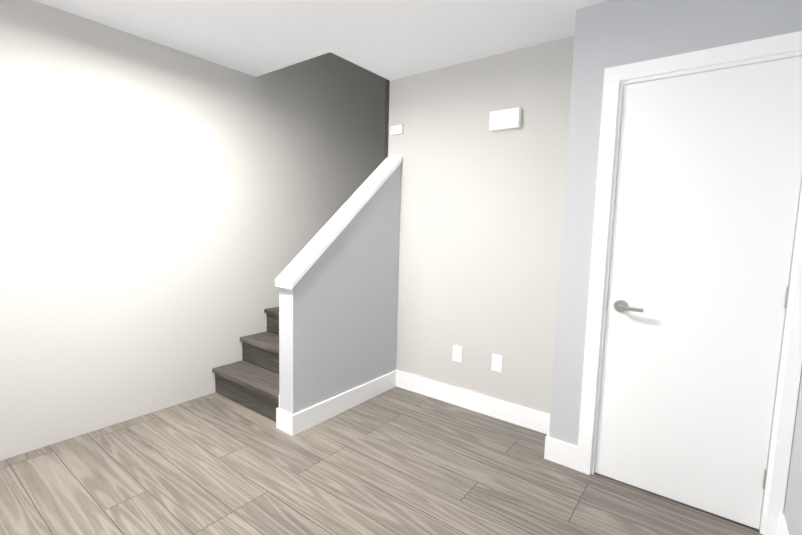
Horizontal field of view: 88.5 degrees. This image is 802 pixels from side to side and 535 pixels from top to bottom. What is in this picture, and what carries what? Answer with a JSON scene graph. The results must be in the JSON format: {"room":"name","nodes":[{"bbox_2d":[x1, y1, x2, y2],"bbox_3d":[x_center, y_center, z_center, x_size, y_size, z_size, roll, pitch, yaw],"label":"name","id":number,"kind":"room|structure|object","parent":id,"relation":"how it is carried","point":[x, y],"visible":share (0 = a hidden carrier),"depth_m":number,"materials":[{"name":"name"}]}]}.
{"room":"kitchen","nodes":[
{"label":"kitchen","id":0,"kind":"room"},
{"bbox_2d":[0,0,385,460],"bbox_3d":[-2.155,-1.454,1.986,0.140,5.000,6.640,6,7,37],"label":"wall","id":1,"kind":"structure","parent":0,"point":[167,214],"depth_m":2.66,"materials":[{"name":"grey paint"}]},
{"bbox_2d":[34,0,607,80],"bbox_3d":[1.487,-1.133,-0.304,8.740,0.120,7.340,6,7,37],"label":"ceiling","id":2,"kind":"structure","parent":0,"point":[255,38],"depth_m":2.38,"materials":[{"name":"paint"}]},
{"bbox_2d":[279,163,400,413],"bbox_3d":[-0.389,0.100,2.926,0.135,1.810,1.043,6,7,37],"label":"wall","id":3,"kind":"structure","parent":0,"point":[338,306],"depth_m":2.85,"materials":[{"name":"grey paint"}]},
{"bbox_2d":[275,156,402,288],"bbox_3d":[-0.383,-0.376,2.870,0.165,0.934,1.063,6,7,37],"label":"trim","id":4,"kind":"structure","parent":3,"relation":"on","point":[295,270],"depth_m":2.77,"materials":[{"name":"white wood"}]},
{"bbox_2d":[288,370,395,435],"bbox_3d":[-0.365,0.942,2.946,0.015,0.130,1.025,6,7,37],"label":"baseboard","id":5,"kind":"structure","parent":3,"relation":"attached to","point":[298,422],"depth_m":2.84,"materials":[{"name":"white wood"}]},
{"bbox_2d":[0,386,762,534],"bbox_3d":[1.423,1.403,-0.050,8.740,0.100,7.340,6,7,37],"label":"floor","id":6,"kind":"structure","parent":0,"point":[396,460],"depth_m":2.09,"materials":[{"name":"brown wood"}]},
{"bbox_2d":[212,307,278,421],"bbox_3d":[0.046,0.109,3.208,2.157,1.757,1.999,6,7,37],"label":"stairs","id":7,"kind":"structure","parent":6,"relation":"on","point":[250,380],"depth_m":3.06,"materials":[{"name":"brown wood"}]},
{"bbox_2d":[384,79,389,159],"bbox_3d":[0.781,-1.567,3.851,2.300,5.000,0.120,6,7,37],"label":"wall","id":8,"kind":"structure","parent":0,"point":[387,118],"depth_m":4.48,"materials":[{"name":"paint"}]},
{"bbox_2d":[388,36,573,413],"bbox_3d":[0.534,-1.472,2.835,1.465,5.000,0.120,6,7,37],"label":"wall","id":9,"kind":"structure","parent":0,"point":[481,218],"depth_m":2.83,"materials":[{"name":"grey paint"}]},
{"bbox_2d":[391,125,403,134],"bbox_3d":[-0.030,-1.070,3.203,0.110,0.065,0.024,6,7,37],"label":"alarm box","id":10,"kind":"object","parent":9,"relation":"attached to","point":[397,129],"visible":0.98,"depth_m":3.19,"materials":[{"name":"white plastic"}]},
{"bbox_2d":[452,345,461,362],"bbox_3d":[0.412,0.633,3.017,0.075,0.118,0.008,6,7,37],"label":"outlet","id":11,"kind":"object","parent":9,"relation":"attached to","point":[457,353],"visible":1,"depth_m":3.01,"materials":[{"name":"white plastic"}]},
{"bbox_2d":[396,370,549,432],"bbox_3d":[0.486,0.960,2.984,1.330,0.130,0.015,6,7,37],"label":"baseboard","id":12,"kind":"structure","parent":9,"relation":"attached to","point":[522,416],"depth_m":2.93,"materials":[{"name":"white wood"}]},
{"bbox_2d":[491,354,502,372],"bbox_3d":[0.659,0.658,2.831,0.075,0.118,0.008,6,7,37],"label":"outlet","id":13,"kind":"object","parent":9,"relation":"attached to","point":[496,362],"visible":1,"depth_m":2.83,"materials":[{"name":"white plastic"}]},
{"bbox_2d":[489,107,521,130],"bbox_3d":[0.675,-0.959,2.669,0.200,0.120,0.040,6,7,37],"label":"door chime","id":14,"kind":"object","parent":9,"relation":"attached to","point":[506,119],"visible":1,"depth_m":2.65,"materials":[{"name":"white plastic"}]},
{"bbox_2d":[549,0,801,510],"bbox_3d":[1.303,-0.081,1.994,0.990,2.440,0.120,6,7,37],"label":"wall","id":15,"kind":"structure","parent":0,"point":[610,33],"depth_m":2.10,"materials":[{"name":"grey paint"}]},
{"bbox_2d":[544,422,563,460],"bbox_3d":[0.911,1.024,2.458,0.015,0.130,0.275,6,7,37],"label":"baseboard","id":16,"kind":"structure","parent":15,"relation":"attached to","point":[552,446],"depth_m":2.33,"materials":[{"name":"white wood"}]},
{"bbox_2d":[576,31,801,534],"bbox_3d":[1.356,0.090,1.956,0.827,2.110,0.138,6,7,37],"label":"door frame","id":17,"kind":"structure","parent":15,"relation":"attached to","point":[751,52],"depth_m":1.89,"materials":[{"name":"white wood"}]},
{"bbox_2d":[595,56,801,528],"bbox_3d":[1.336,0.134,1.909,0.682,2.014,0.097,6,7,37],"label":"closet door","id":18,"kind":"structure","parent":15,"relation":"in","point":[709,174],"depth_m":1.89,"materials":[{"name":"white wood"}]},
{"bbox_2d":[783,368,801,534],"bbox_3d":[2.107,-0.076,2.140,0.120,2.440,2.600,6,7,37],"label":"wall","id":19,"kind":"structure","parent":0,"point":[792,511],"depth_m":1.63,"materials":[{"name":"grey paint"}]},
{"bbox_2d":[777,513,788,534],"bbox_3d":[1.431,1.132,1.510,0.015,0.130,0.655,6,7,37],"label":"baseboard","id":20,"kind":"structure","parent":19,"relation":"attached to","point":[782,529],"depth_m":1.70,"materials":[{"name":"white wood"}]}
]}

